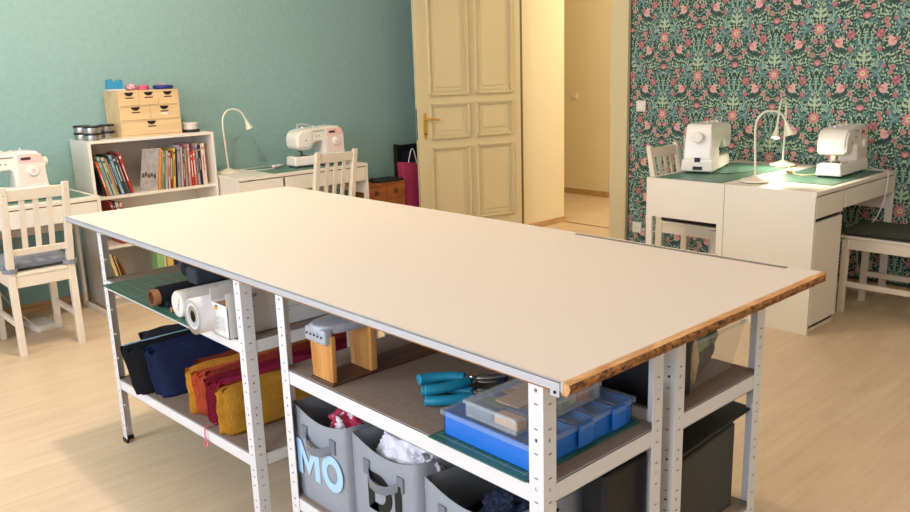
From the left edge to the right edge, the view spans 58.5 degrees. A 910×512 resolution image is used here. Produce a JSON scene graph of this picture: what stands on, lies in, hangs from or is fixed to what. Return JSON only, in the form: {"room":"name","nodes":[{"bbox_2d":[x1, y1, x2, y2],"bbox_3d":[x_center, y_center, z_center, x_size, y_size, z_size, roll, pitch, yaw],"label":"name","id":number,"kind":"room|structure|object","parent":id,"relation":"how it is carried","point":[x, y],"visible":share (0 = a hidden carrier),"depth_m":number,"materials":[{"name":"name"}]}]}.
{"room":"sewing room","nodes":[
{"label":"sewing room","id":0,"kind":"room"},
{"bbox_2d":[0,0,416,308],"bbox_3d":[-2.502,-1.198,5.007,6.900,3.050,0.100,-13,17,-41],"label":"wall","id":1,"kind":"structure","parent":0,"point":[348,65],"depth_m":5.71,"materials":[{"name":"teal paint"}]},
{"bbox_2d":[3,292,90,315],"bbox_3d":[-2.418,0.268,5.305,6.900,0.055,0.014,-13,17,-41],"label":"baseboard","id":2,"kind":"structure","parent":1,"relation":"attached to","point":[42,305],"depth_m":5.12,"materials":[{"name":"brown wood"}]},
{"bbox_2d":[0,192,909,511],"bbox_3d":[-0.006,0.530,4.194,8.900,0.100,9.300,-13,17,-41],"label":"floor","id":3,"kind":"structure","parent":0,"point":[834,429],"depth_m":3.29,"materials":[{"name":"laminate"}]},
{"bbox_2d":[23,317,56,332],"bbox_3d":[-2.431,0.402,4.775,0.200,0.035,0.120,9,17,39],"label":"foot pedal","id":4,"kind":"object","parent":3,"relation":"on","point":[41,324],"visible":0.98,"depth_m":4.74,"materials":[{"name":"white plastic"}]},
{"bbox_2d":[0,181,85,356],"bbox_3d":[-2.286,0.040,4.401,0.336,0.900,0.508,-13,17,-41],"label":"chair","id":5,"kind":"object","parent":3,"relation":"on","point":[51,273],"visible":0.92,"depth_m":4.25,"materials":[{"name":"beige paint"}]},
{"bbox_2d":[0,250,76,274],"bbox_3d":[-2.313,0.016,4.425,0.366,0.055,0.432,-13,17,-41],"label":"seat cushion","id":6,"kind":"object","parent":5,"relation":"on","point":[55,256],"visible":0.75,"depth_m":4.34,"materials":[{"name":"grey fabric"}]},
{"bbox_2d":[0,189,112,316],"bbox_3d":[-2.600,0.073,4.632,1.050,0.750,0.500,-13,17,-41],"label":"desk","id":7,"kind":"object","parent":3,"relation":"on","point":[92,203],"visible":0.44,"depth_m":4.67,"materials":[{"name":"beige paint"}]},
{"bbox_2d":[8,190,89,205],"bbox_3d":[-2.479,-0.329,4.678,0.600,0.003,0.400,-13,17,-41],"label":"cutting mat","id":8,"kind":"object","parent":7,"relation":"on","point":[73,194],"visible":0.38,"depth_m":4.67,"materials":[{"name":"green plastic"}]},
{"bbox_2d":[0,148,49,202],"bbox_3d":[-2.514,-0.456,4.560,0.438,0.301,0.178,-13,17,-41],"label":"sewing machine","id":9,"kind":"object","parent":8,"relation":"on","point":[24,168],"visible":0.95,"depth_m":4.56,"materials":[{"name":"white plastic"}]},
{"bbox_2d":[69,131,218,307],"bbox_3d":[-1.993,-0.267,5.356,0.810,1.048,0.320,-13,17,-41],"label":"bookcase","id":10,"kind":"object","parent":3,"relation":"on","point":[133,258],"visible":0.39,"depth_m":5.33,"materials":[{"name":"beige paint"}]},
{"bbox_2d":[83,133,101,140],"bbox_3d":[-2.197,-0.723,4.932,0.102,0.044,0.102,-13,17,-41],"label":"round tin","id":11,"kind":"object","parent":10,"relation":"on","point":[96,136],"visible":0.88,"depth_m":4.89,"materials":[{"name":"silver metal"}]},
{"bbox_2d":[82,125,100,133],"bbox_3d":[-2.199,-0.766,4.922,0.102,0.044,0.102,-13,17,-41],"label":"round tin","id":12,"kind":"object","parent":11,"relation":"on","point":[92,129],"visible":1,"depth_m":4.88,"materials":[{"name":"silver metal"}]},
{"bbox_2d":[94,168,106,196],"bbox_3d":[-2.222,-0.462,5.031,0.051,0.176,0.180,-13,17,-41],"label":"book","id":13,"kind":"object","parent":10,"relation":"on","point":[100,189],"visible":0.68,"depth_m":4.99,"materials":[{"name":"black paper"}]},
{"bbox_2d":[93,161,109,195],"bbox_3d":[-2.217,-0.482,5.037,0.065,0.214,0.181,-13,17,-41],"label":"book","id":14,"kind":"object","parent":10,"relation":"on","point":[95,164],"visible":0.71,"depth_m":4.97,"materials":[{"name":"orange paper"}]},
{"bbox_2d":[92,156,112,195],"bbox_3d":[-2.208,-0.500,5.047,0.074,0.243,0.181,-13,17,-41],"label":"book","id":15,"kind":"object","parent":10,"relation":"on","point":[95,159],"visible":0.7,"depth_m":4.98,"materials":[{"name":"green paper"}]},
{"bbox_2d":[96,156,116,194],"bbox_3d":[-2.186,-0.501,5.057,0.075,0.239,0.181,-13,17,-41],"label":"book","id":16,"kind":"object","parent":10,"relation":"on","point":[102,159],"visible":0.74,"depth_m":4.99,"materials":[{"name":"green paper"}]},
{"bbox_2d":[101,131,114,138],"bbox_3d":[-2.172,-0.755,5.067,0.102,0.044,0.102,-13,17,-41],"label":"round tin","id":17,"kind":"object","parent":10,"relation":"on","point":[111,134],"visible":0.64,"depth_m":5.03,"materials":[{"name":"silver metal"}]},
{"bbox_2d":[98,124,113,131],"bbox_3d":[-2.173,-0.798,5.057,0.102,0.044,0.102,-13,17,-41],"label":"round tin","id":18,"kind":"object","parent":17,"relation":"on","point":[104,127],"visible":0.73,"depth_m":5.02,"materials":[{"name":"silver metal"}]},
{"bbox_2d":[95,154,120,194],"bbox_3d":[-2.169,-0.511,5.082,0.068,0.246,0.181,-13,17,-41],"label":"book","id":19,"kind":"object","parent":10,"relation":"on","point":[98,155],"visible":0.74,"depth_m":5.02,"materials":[{"name":"black paper"}]},
{"bbox_2d":[100,154,124,193],"bbox_3d":[-2.152,-0.513,5.086,0.072,0.247,0.181,-13,17,-41],"label":"book","id":20,"kind":"object","parent":10,"relation":"on","point":[109,156],"visible":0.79,"depth_m":5.02,"materials":[{"name":"blue paper"}]},
{"bbox_2d":[101,200,124,243],"bbox_3d":[-2.166,-0.222,5.132,0.070,0.280,0.181,-13,17,-41],"label":"book","id":21,"kind":"object","parent":10,"relation":"on","point":[106,205],"visible":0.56,"depth_m":5.09,"materials":[{"name":"red paper"}]},
{"bbox_2d":[103,153,127,193],"bbox_3d":[-2.140,-0.517,5.102,0.076,0.248,0.181,-13,17,-41],"label":"book","id":22,"kind":"object","parent":10,"relation":"on","point":[112,156],"visible":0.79,"depth_m":5.04,"materials":[{"name":"grey paper"}]},
{"bbox_2d":[106,151,133,192],"bbox_3d":[-2.110,-0.529,5.122,0.076,0.259,0.181,-13,17,-41],"label":"book","id":23,"kind":"object","parent":10,"relation":"on","point":[117,154],"visible":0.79,"depth_m":5.06,"materials":[{"name":"red paper"}]},
{"bbox_2d":[103,89,181,137],"bbox_3d":[-2.013,-0.926,5.247,0.390,0.285,0.236,-13,17,-41],"label":"chest","id":24,"kind":"object","parent":10,"relation":"on","point":[133,113],"visible":0.98,"depth_m":5.15,"materials":[{"name":"brown wood"}]},
{"bbox_2d":[104,79,124,90],"bbox_3d":[-2.138,-1.071,5.097,0.110,0.074,0.060,-13,17,-41],"label":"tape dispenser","id":25,"kind":"object","parent":24,"relation":"on","point":[117,85],"visible":0.99,"depth_m":5.08,"materials":[{"name":"blue plastic"}]},
{"bbox_2d":[140,148,159,190],"bbox_3d":[-1.944,-0.551,5.181,0.153,0.265,0.017,-7,14,-20],"label":"magazine file","id":26,"kind":"object","parent":10,"relation":"on","point":[150,157],"visible":1,"depth_m":5.18,"materials":[{"name":"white cardboard"}]},
{"bbox_2d":[147,147,161,189],"bbox_3d":[-1.949,-0.568,5.262,0.053,0.262,0.190,-13,17,-41],"label":"book","id":27,"kind":"object","parent":10,"relation":"on","point":[160,150],"visible":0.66,"depth_m":5.20,"materials":[{"name":"orange paper"}]},
{"bbox_2d":[150,251,164,268],"bbox_3d":[-1.944,0.050,5.327,0.050,0.290,0.090,-13,17,-41],"label":"book","id":28,"kind":"object","parent":10,"relation":"on","point":[157,260],"visible":0.29,"depth_m":5.29,"materials":[{"name":"green paper"}]},
{"bbox_2d":[163,150,167,188],"bbox_3d":[-1.916,-0.568,5.293,0.044,0.245,0.191,-13,17,-41],"label":"book","id":29,"kind":"object","parent":10,"relation":"on","point":[166,151],"visible":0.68,"depth_m":5.22,"materials":[{"name":"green paper"}]},
{"bbox_2d":[160,147,175,187],"bbox_3d":[-1.878,-0.582,5.325,0.037,0.255,0.191,-13,17,-41],"label":"book","id":30,"kind":"object","parent":10,"relation":"on","point":[162,148],"visible":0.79,"depth_m":5.26,"materials":[{"name":"yellow paper"}]},
{"bbox_2d":[168,152,170,188],"bbox_3d":[-1.905,-0.564,5.309,0.039,0.230,0.191,-13,17,-41],"label":"book","id":31,"kind":"object","parent":10,"relation":"on","point":[169,155],"visible":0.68,"depth_m":5.24,"materials":[{"name":"brown paper"}]},
{"bbox_2d":[164,144,180,186],"bbox_3d":[-1.859,-0.597,5.351,0.039,0.273,0.191,-13,17,-41],"label":"book","id":32,"kind":"object","parent":10,"relation":"on","point":[165,145],"visible":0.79,"depth_m":5.29,"materials":[{"name":"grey paper"}]},
{"bbox_2d":[179,146,183,186],"bbox_3d":[-1.840,-0.594,5.359,0.028,0.262,0.190,-13,17,-41],"label":"book","id":33,"kind":"object","parent":10,"relation":"on","point":[180,147],"visible":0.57,"depth_m":5.29,"materials":[{"name":"grey paper"}]},
{"bbox_2d":[174,143,191,185],"bbox_3d":[-1.804,-0.609,5.390,0.020,0.275,0.191,-11,16,-41],"label":"book","id":34,"kind":"object","parent":10,"relation":"on","point":[183,145],"visible":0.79,"depth_m":5.33,"materials":[{"name":"red paper"}]},
{"bbox_2d":[182,122,199,132],"bbox_3d":[-1.761,-0.859,5.411,0.116,0.064,0.116,-13,17,-41],"label":"tin","id":35,"kind":"object","parent":10,"relation":"on","point":[187,126],"visible":0.98,"depth_m":5.37,"materials":[{"name":"silver metal"}]},
{"bbox_2d":[182,142,200,184],"bbox_3d":[-1.760,-0.619,5.429,0.016,0.275,0.191,-13,17,-41],"label":"book","id":36,"kind":"object","parent":10,"relation":"on","point":[192,146],"visible":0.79,"depth_m":5.36,"materials":[{"name":"grey paper"}]},
{"bbox_2d":[191,142,207,183],"bbox_3d":[-1.731,-0.626,5.465,0.032,0.270,0.191,-13,17,-41],"label":"book","id":37,"kind":"object","parent":10,"relation":"on","point":[202,148],"visible":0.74,"depth_m":5.40,"materials":[{"name":"beige paper"}]},
{"bbox_2d":[97,233,349,511],"bbox_3d":[-0.822,0.368,2.886,0.391,0.857,1.109,-13,17,-41],"label":"shelving unit","id":38,"kind":"object","parent":3,"relation":"on","point":[262,445],"visible":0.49,"depth_m":2.47,"materials":[{"name":"white metal"}]},
{"bbox_2d":[102,270,187,325],"bbox_3d":[-0.903,0.126,2.860,0.405,0.003,0.730,-13,17,-41],"label":"cutting mat","id":39,"kind":"object","parent":38,"relation":"on","point":[137,289],"visible":0.3,"depth_m":2.95,"materials":[{"name":"green plastic"}]},
{"bbox_2d":[148,278,228,307],"bbox_3d":[-0.755,0.087,2.862,0.632,0.071,0.092,-13,17,-41],"label":"roll","id":40,"kind":"object","parent":39,"relation":"on","point":[160,296],"visible":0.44,"depth_m":2.67,"materials":[{"name":"black fabric"}]},
{"bbox_2d":[178,261,227,284],"bbox_3d":[-0.711,0.005,2.898,0.550,0.063,0.200,-13,17,-41],"label":"roll","id":41,"kind":"object","parent":40,"relation":"on","point":[195,275],"visible":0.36,"depth_m":2.68,"materials":[{"name":"black fabric"}]},
{"bbox_2d":[171,279,232,317],"bbox_3d":[-0.646,0.099,2.742,0.612,0.087,0.087,-13,17,-41],"label":"roll","id":42,"kind":"object","parent":39,"relation":"on","point":[179,297],"visible":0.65,"depth_m":2.55,"materials":[{"name":"white paper"}]},
{"bbox_2d":[120,329,191,394],"bbox_3d":[-1.017,0.378,3.149,0.503,0.166,0.145,-13,17,-41],"label":"folded fabric","id":43,"kind":"object","parent":38,"relation":"on","point":[133,356],"visible":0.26,"depth_m":3.01,"materials":[{"name":"fabric"}]},
{"bbox_2d":[138,324,187,339],"bbox_3d":[-1.009,0.352,3.235,0.450,0.183,0.144,-13,17,-41],"label":"folded fabric","id":44,"kind":"object","parent":38,"relation":"on","point":[165,329],"visible":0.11,"depth_m":3.16,"materials":[{"name":"fabric"}]},
{"bbox_2d":[141,333,231,397],"bbox_3d":[-0.882,0.369,3.148,0.602,0.167,0.166,-13,17,-41],"label":"folded fabric","id":45,"kind":"object","parent":38,"relation":"on","point":[167,361],"visible":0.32,"depth_m":2.98,"materials":[{"name":"fabric"}]},
{"bbox_2d":[184,294,225,334],"bbox_3d":[-0.564,0.129,2.568,0.560,0.108,0.108,-13,17,-41],"label":"paper roll","id":46,"kind":"object","parent":38,"relation":"on","point":[200,316],"visible":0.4,"depth_m":2.37,"materials":[{"name":"white paper"}]},
{"bbox_2d":[194,350,238,364],"bbox_3d":[-0.673,0.389,2.994,0.593,0.168,0.034,-13,17,-41],"label":"folded fabric","id":47,"kind":"object","parent":38,"relation":"on","point":[230,352],"visible":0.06,"depth_m":2.84,"materials":[{"name":"fabric"}]},
{"bbox_2d":[185,339,307,413],"bbox_3d":[-0.688,0.405,2.938,0.594,0.160,0.056,-13,17,-41],"label":"folded fabric","id":48,"kind":"object","parent":38,"relation":"on","point":[218,361],"visible":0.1,"depth_m":2.76,"materials":[{"name":"fabric"}]},
{"bbox_2d":[215,370,311,435],"bbox_3d":[-0.524,0.437,2.726,0.583,0.158,0.073,-13,17,-41],"label":"folded fabric","id":49,"kind":"object","parent":38,"relation":"on","point":[230,405],"visible":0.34,"depth_m":2.57,"materials":[{"name":"fabric"}]},
{"bbox_2d":[191,333,338,415],"bbox_3d":[-0.648,0.411,2.917,0.605,0.151,0.060,-13,17,-41],"label":"folded fabric","id":50,"kind":"object","parent":38,"relation":"on","point":[197,377],"visible":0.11,"depth_m":2.73,"materials":[{"name":"fabric"}]},
{"bbox_2d":[203,337,346,424],"bbox_3d":[-0.589,0.421,2.842,0.600,0.152,0.078,-13,17,-41],"label":"folded fabric","id":51,"kind":"object","parent":38,"relation":"on","point":[210,385],"visible":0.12,"depth_m":2.67,"materials":[{"name":"fabric"}]},
{"bbox_2d":[205,332,346,377],"bbox_3d":[-0.608,0.409,2.892,0.599,0.159,0.056,-13,17,-41],"label":"folded fabric","id":52,"kind":"object","parent":38,"relation":"on","point":[299,347],"visible":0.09,"depth_m":2.83,"materials":[{"name":"fabric"}]},
{"bbox_2d":[215,342,346,388],"bbox_3d":[-0.546,0.424,2.819,0.589,0.151,0.048,-13,17,-41],"label":"folded fabric","id":53,"kind":"object","parent":38,"relation":"on","point":[343,345],"visible":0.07,"depth_m":2.75,"materials":[{"name":"fabric"}]},
{"bbox_2d":[218,347,346,387],"bbox_3d":[-0.526,0.430,2.792,0.597,0.147,0.051,-13,17,-41],"label":"folded fabric","id":54,"kind":"object","parent":38,"relation":"on","point":[278,368],"visible":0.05,"depth_m":2.64,"materials":[{"name":"fabric"}]},
{"bbox_2d":[65,186,825,397],"bbox_3d":[-0.302,-0.046,2.662,1.040,0.029,2.589,-13,17,-41],"label":"tabletop","id":55,"kind":"object","parent":38,"relation":"on","point":[565,313],"visible":1,"depth_m":2.12,"materials":[{"name":"beige laminate"}]},
{"bbox_2d":[217,161,368,198],"bbox_3d":[-1.185,-0.264,5.893,1.050,0.750,0.500,-13,17,-41],"label":"desk","id":56,"kind":"object","parent":3,"relation":"on","point":[244,181],"visible":0.31,"depth_m":5.58,"materials":[{"name":"beige paint"}]},
{"bbox_2d":[217,108,252,173],"bbox_3d":[-1.523,-0.799,5.614,0.286,0.436,0.160,-12,16,-37],"label":"gooseneck lamp","id":57,"kind":"object","parent":56,"relation":"on","point":[228,170],"visible":1,"depth_m":5.58,"materials":[{"name":"beige metal"}]},
{"bbox_2d":[245,163,347,173],"bbox_3d":[-1.131,-0.642,5.846,0.620,0.003,0.410,-13,17,-41],"label":"cutting mat","id":58,"kind":"object","parent":56,"relation":"on","point":[284,168],"visible":0.62,"depth_m":5.75,"materials":[{"name":"green plastic"}]},
{"bbox_2d":[286,123,344,167],"bbox_3d":[-1.000,-0.809,5.873,0.438,0.301,0.178,-13,17,-39],"label":"sewing machine","id":59,"kind":"object","parent":58,"relation":"on","point":[327,139],"visible":0.94,"depth_m":5.79,"materials":[{"name":"white plastic"}]},
{"bbox_2d":[312,148,357,196],"bbox_3d":[-0.935,-0.296,5.665,0.336,0.900,0.508,-13,17,-41],"label":"chair","id":60,"kind":"object","parent":3,"relation":"on","point":[319,158],"visible":0.28,"depth_m":5.44,"materials":[{"name":"beige paint"}]},
{"bbox_2d":[355,176,405,204],"bbox_3d":[-0.617,-0.350,6.553,0.400,0.583,0.252,-13,17,-41],"label":"wooden chest","id":61,"kind":"object","parent":3,"relation":"on","point":[385,189],"visible":0.34,"depth_m":6.45,"materials":[{"name":"brown wood"}]},
{"bbox_2d":[393,143,416,176],"bbox_3d":[-0.357,-0.573,6.996,0.360,0.800,0.050,-13,17,-41],"label":"bag","id":62,"kind":"object","parent":3,"relation":"on","point":[401,152],"visible":0.29,"depth_m":6.85,"materials":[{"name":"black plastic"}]},
{"bbox_2d":[397,148,418,206],"bbox_3d":[-0.355,-0.497,6.702,0.230,0.786,0.090,-13,17,-41],"label":"tote bag","id":63,"kind":"object","parent":3,"relation":"on","point":[408,171],"visible":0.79,"depth_m":6.62,"materials":[{"name":"pink fabric"}]},
{"bbox_2d":[275,295,663,511],"bbox_3d":[-0.002,0.545,2.014,0.391,0.857,0.935,-13,17,-41],"label":"shelving unit","id":64,"kind":"object","parent":3,"relation":"on","point":[390,400],"visible":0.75,"depth_m":1.79,"materials":[{"name":"white metal"}]},
{"bbox_2d":[292,396,372,511],"bbox_3d":[-0.245,0.516,2.240,0.348,0.268,0.266,-13,17,-41],"label":"fabric bin","id":65,"kind":"object","parent":64,"relation":"on","point":[325,461],"visible":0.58,"depth_m":2.13,"materials":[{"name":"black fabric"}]},
{"bbox_2d":[328,408,366,427],"bbox_3d":[-0.255,0.451,2.161,0.183,0.138,0.169,-2,13,-1],"label":"cloth","id":66,"kind":"object","parent":65,"relation":"on","point":[340,418],"visible":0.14,"depth_m":2.11,"materials":[{"name":"red fabric"}]},
{"bbox_2d":[305,314,438,386],"bbox_3d":[-0.160,0.201,2.196,0.520,0.157,0.110,-13,17,-41],"label":"ironing board","id":67,"kind":"object","parent":64,"relation":"on","point":[365,360],"visible":0.7,"depth_m":2.08,"materials":[{"name":"brown wood"}]},
{"bbox_2d":[352,426,454,511],"bbox_3d":[-0.058,0.557,2.041,0.348,0.268,0.266,-13,17,-41],"label":"fabric bin","id":68,"kind":"object","parent":64,"relation":"on","point":[382,484],"visible":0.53,"depth_m":1.93,"materials":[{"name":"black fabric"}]},
{"bbox_2d":[375,431,430,464],"bbox_3d":[-0.101,0.496,1.985,0.152,0.184,0.229,-13,17,-41],"label":"cloth","id":69,"kind":"object","parent":68,"relation":"in","point":[392,448],"visible":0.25,"depth_m":1.94,"materials":[{"name":"white fabric"}]},
{"bbox_2d":[411,452,445,471],"bbox_3d":[-0.054,0.495,1.900,0.111,0.090,0.104,-5,14,-15],"label":"cloth","id":70,"kind":"object","parent":68,"relation":"in","point":[417,459],"visible":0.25,"depth_m":1.88,"materials":[{"name":"white fabric"}]},
{"bbox_2d":[424,384,495,405],"bbox_3d":[0.038,0.326,1.920,0.217,0.024,0.102,-1,13,2],"label":"pliers","id":71,"kind":"object","parent":64,"relation":"on","point":[462,395],"visible":0.49,"depth_m":1.88,"materials":[{"name":"teal plastic"}]},
{"bbox_2d":[417,371,507,394],"bbox_3d":[0.024,0.295,1.949,0.217,0.024,0.102,-5,13,-14],"label":"pliers","id":72,"kind":"object","parent":71,"relation":"on","point":[457,380],"visible":0.94,"depth_m":1.95,"materials":[{"name":"teal plastic"}]},
{"bbox_2d":[419,379,506,395],"bbox_3d":[0.021,0.309,1.993,0.217,0.024,0.102,-3,13,-7],"label":"pliers","id":73,"kind":"object","parent":64,"relation":"on","point":[501,382],"visible":0.3,"depth_m":1.99,"materials":[{"name":"teal plastic"}]},
{"bbox_2d":[425,466,581,511],"bbox_3d":[0.129,0.606,1.844,0.348,0.250,0.266,-13,17,-41],"label":"fabric bin","id":74,"kind":"object","parent":64,"relation":"on","point":[452,489],"visible":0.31,"depth_m":1.85,"materials":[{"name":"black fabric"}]},
{"bbox_2d":[478,485,558,511],"bbox_3d":[0.134,0.547,1.767,0.184,0.122,0.170,-13,17,-41],"label":"cloth","id":75,"kind":"object","parent":74,"relation":"on","point":[499,500],"visible":0.4,"depth_m":1.73,"materials":[{"name":"blue fabric"}]},
{"bbox_2d":[428,419,639,482],"bbox_3d":[0.172,0.373,1.751,0.368,0.003,0.282,-13,17,-41],"label":"cutting mat","id":76,"kind":"object","parent":64,"relation":"on","point":[441,437],"visible":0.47,"depth_m":1.65,"materials":[{"name":"green plastic"}]},
{"bbox_2d":[444,380,631,471],"bbox_3d":[0.183,0.342,1.745,0.335,0.058,0.270,-13,17,-41],"label":"box","id":77,"kind":"object","parent":76,"relation":"on","point":[604,412],"visible":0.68,"depth_m":1.69,"materials":[{"name":"blue plastic"}]},
{"bbox_2d":[469,381,594,431],"bbox_3d":[0.168,0.299,1.717,0.275,0.037,0.150,-13,17,-41],"label":"box","id":78,"kind":"object","parent":77,"relation":"on","point":[508,407],"visible":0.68,"depth_m":1.68,"materials":[{"name":"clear plastic"}]},
{"bbox_2d":[582,453,644,511],"bbox_3d":[0.349,0.586,1.789,0.150,0.300,0.065,-13,17,-41],"label":"storage box","id":79,"kind":"object","parent":64,"relation":"on","point":[621,489],"visible":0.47,"depth_m":1.73,"materials":[{"name":"black plastic"}]},
{"bbox_2d":[646,142,715,253],"bbox_3d":[1.498,-0.240,5.095,0.336,0.900,0.508,-13,17,-41],"label":"chair","id":80,"kind":"object","parent":3,"relation":"on","point":[685,230],"visible":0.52,"depth_m":5.08,"materials":[{"name":"beige paint"}]},
{"bbox_2d":[661,217,715,226],"bbox_3d":[1.541,-0.236,5.048,0.350,0.029,0.380,-13,17,-41],"label":"seat cushion","id":81,"kind":"object","parent":80,"relation":"on","point":[662,218],"visible":0.2,"depth_m":4.93,"materials":[{"name":"black fabric"}]},
{"bbox_2d":[632,308,765,511],"bbox_3d":[0.320,0.469,2.300,0.399,0.857,0.935,-13,17,-41],"label":"shelving unit","id":82,"kind":"object","parent":3,"relation":"on","point":[719,383],"visible":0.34,"depth_m":1.92,"materials":[{"name":"white metal"}]},
{"bbox_2d":[595,341,690,405],"bbox_3d":[0.351,0.212,2.005,0.128,0.190,0.448,-13,17,-41],"label":"storage box","id":83,"kind":"object","parent":82,"relation":"on","point":[632,383],"visible":0.11,"depth_m":1.87,"materials":[{"name":"black plastic"}]},
{"bbox_2d":[643,401,749,511],"bbox_3d":[0.545,0.524,2.101,0.360,0.268,0.272,-13,17,-41],"label":"storage box","id":84,"kind":"object","parent":82,"relation":"on","point":[708,443],"visible":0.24,"depth_m":2.01,"materials":[{"name":"black plastic"}]},
{"bbox_2d":[690,330,717,384],"bbox_3d":[0.561,0.223,2.063,0.250,0.142,0.250,-13,17,-41],"label":"bag","id":85,"kind":"object","parent":82,"relation":"on","point":[702,348],"visible":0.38,"depth_m":1.97,"materials":[{"name":"beige plastic"}]},
{"bbox_2d":[645,160,808,255],"bbox_3d":[1.692,-0.152,5.023,1.050,0.750,0.500,-13,17,-41],"label":"desk","id":86,"kind":"object","parent":3,"relation":"on","point":[698,201],"visible":0.37,"depth_m":4.62,"materials":[{"name":"beige paint"}]},
{"bbox_2d":[657,162,792,182],"bbox_3d":[1.634,-0.506,4.886,0.860,0.003,0.420,-13,17,-41],"label":"cutting mat","id":87,"kind":"object","parent":86,"relation":"on","point":[732,167],"visible":0.84,"depth_m":4.80,"materials":[{"name":"green plastic"}]},
{"bbox_2d":[681,116,730,173],"bbox_3d":[1.542,-0.687,4.971,0.200,0.316,0.485,6,15,32],"label":"sewing machine","id":88,"kind":"object","parent":87,"relation":"on","point":[702,140],"visible":1,"depth_m":4.82,"materials":[{"name":"white plastic"}]},
{"bbox_2d":[692,158,701,169],"bbox_3d":[1.434,-0.545,4.808,0.056,0.072,0.003,6,15,32],"label":"power socket","id":89,"kind":"object","parent":88,"relation":"attached to","point":[696,162],"depth_m":4.81,"materials":[{"name":"black plastic"}]},
{"bbox_2d":[769,98,795,166],"bbox_3d":[2.001,-0.757,4.984,0.160,0.417,0.286,8,16,37],"label":"gooseneck lamp","id":90,"kind":"object","parent":86,"relation":"on","point":[782,163],"visible":0.97,"depth_m":5.01,"materials":[{"name":"beige metal"}]},
{"bbox_2d":[722,165,896,335],"bbox_3d":[2.032,-0.079,4.660,1.050,0.750,0.500,-13,17,-41],"label":"desk","id":91,"kind":"object","parent":3,"relation":"on","point":[798,225],"visible":0.7,"depth_m":4.28,"materials":[{"name":"beige paint"}]},
{"bbox_2d":[740,110,794,182],"bbox_3d":[1.701,-0.599,4.417,0.286,0.385,0.160,-2,13,-2],"label":"gooseneck lamp","id":92,"kind":"object","parent":91,"relation":"on","point":[789,131],"visible":1,"depth_m":4.39,"materials":[{"name":"beige metal"}]},
{"bbox_2d":[767,167,882,185],"bbox_3d":[2.090,-0.458,4.617,0.680,0.003,0.400,-13,17,-41],"label":"cutting mat","id":93,"kind":"object","parent":91,"relation":"on","point":[787,177],"visible":0.77,"depth_m":4.53,"materials":[{"name":"green plastic"}]},
{"bbox_2d":[816,121,867,178],"bbox_3d":[2.201,-0.615,4.608,0.179,0.301,0.438,10,18,41],"label":"sewing machine","id":94,"kind":"object","parent":93,"relation":"on","point":[846,143],"visible":1,"depth_m":4.50,"materials":[{"name":"white plastic"}]},
{"bbox_2d":[856,166,888,294],"bbox_3d":[2.420,-0.131,4.729,0.146,0.790,0.271,2,14,16],"label":"power cable","id":95,"kind":"object","parent":91,"relation":"hanging from","point":[868,166],"visible":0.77,"depth_m":4.62,"materials":[{"name":"beige plastic"}]},
{"bbox_2d":[836,234,909,311],"bbox_3d":[2.438,-0.117,4.439,0.336,0.900,0.508,-13,17,-41],"label":"chair","id":96,"kind":"object","parent":3,"relation":"on","point":[866,244],"visible":0.7,"depth_m":4.50,"materials":[{"name":"beige paint"}]},
{"bbox_2d":[841,220,909,241],"bbox_3d":[2.394,-0.141,4.482,0.350,0.048,0.380,-13,17,-41],"label":"seat cushion","id":97,"kind":"object","parent":96,"relation":"on","point":[878,229],"visible":0.99,"depth_m":4.43,"materials":[{"name":"black fabric"}]},
{"bbox_3d":[-0.500,0.292,3.173,0.399,0.857,1.109,-13,17,-41],"label":"shelving unit","id":98,"kind":"object","parent":3,"relation":"on","visible":0},
{"bbox_2d":[209,283,329,339],"bbox_3d":[-0.389,0.098,2.618,0.801,0.136,0.101,-13,17,-41],"label":"carton","id":99,"kind":"object","parent":98,"relation":"on","point":[264,304],"visible":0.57,"depth_m":2.39,"materials":[{"name":"white cardboard"}]},
{"bbox_2d":[564,0,611,191],"bbox_3d":[2.134,-2.018,7.906,0.100,3.050,6.100,-13,17,-41],"label":"wall","id":100,"kind":"structure","parent":0,"point":[587,23],"depth_m":8.71,"materials":[{"name":"beige paint"}]},
{"bbox_2d":[522,0,909,287],"bbox_3d":[2.668,-1.334,4.892,0.601,3.050,7.230,-13,17,-41],"label":"wall","id":101,"kind":"structure","parent":0,"point":[692,61],"depth_m":5.34,"materials":[{"name":"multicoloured paper"}]},
{"bbox_2d":[411,0,521,223],"bbox_3d":[0.116,-1.259,6.590,0.956,2.268,0.153,-9,15,-27],"label":"door","id":102,"kind":"structure","parent":101,"relation":"in","point":[466,53],"depth_m":6.57,"materials":[{"name":"beige paint"}]},
{"bbox_2d":[519,0,523,223],"bbox_3d":[0.544,-1.330,6.820,0.024,2.300,0.043,-13,17,-41],"label":"trim","id":103,"kind":"structure","parent":101,"relation":"attached to","point":[520,1],"depth_m":6.83,"materials":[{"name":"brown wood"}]},
{"bbox_2d":[529,187,608,226],"bbox_3d":[1.470,-0.393,7.612,1.830,0.060,5.900,-13,17,-41],"label":"baseboard","id":104,"kind":"structure","parent":101,"relation":"attached to","point":[566,189],"depth_m":8.78,"materials":[{"name":"brown wood"}]},
{"bbox_2d":[609,0,630,239],"bbox_3d":[0.853,-1.335,6.445,0.036,2.460,1.261,-13,17,-41],"label":"trim","id":105,"kind":"structure","parent":101,"relation":"attached to","point":[621,9],"depth_m":6.08,"materials":[{"name":"beige paint"}]},
{"bbox_2d":[636,100,645,111],"bbox_3d":[1.361,-1.097,5.952,0.016,0.080,0.080,-13,17,-41],"label":"light switch","id":106,"kind":"object","parent":101,"relation":"attached to","point":[640,105],"visible":1,"depth_m":5.94,"materials":[{"name":"beige paint"}]},
{"bbox_2d":[837,276,909,297],"bbox_3d":[3.097,0.307,4.380,0.015,0.060,5.230,-13,17,-41],"label":"baseboard","id":107,"kind":"structure","parent":101,"relation":"attached to","point":[848,279],"depth_m":4.89,"materials":[{"name":"brown wood"}]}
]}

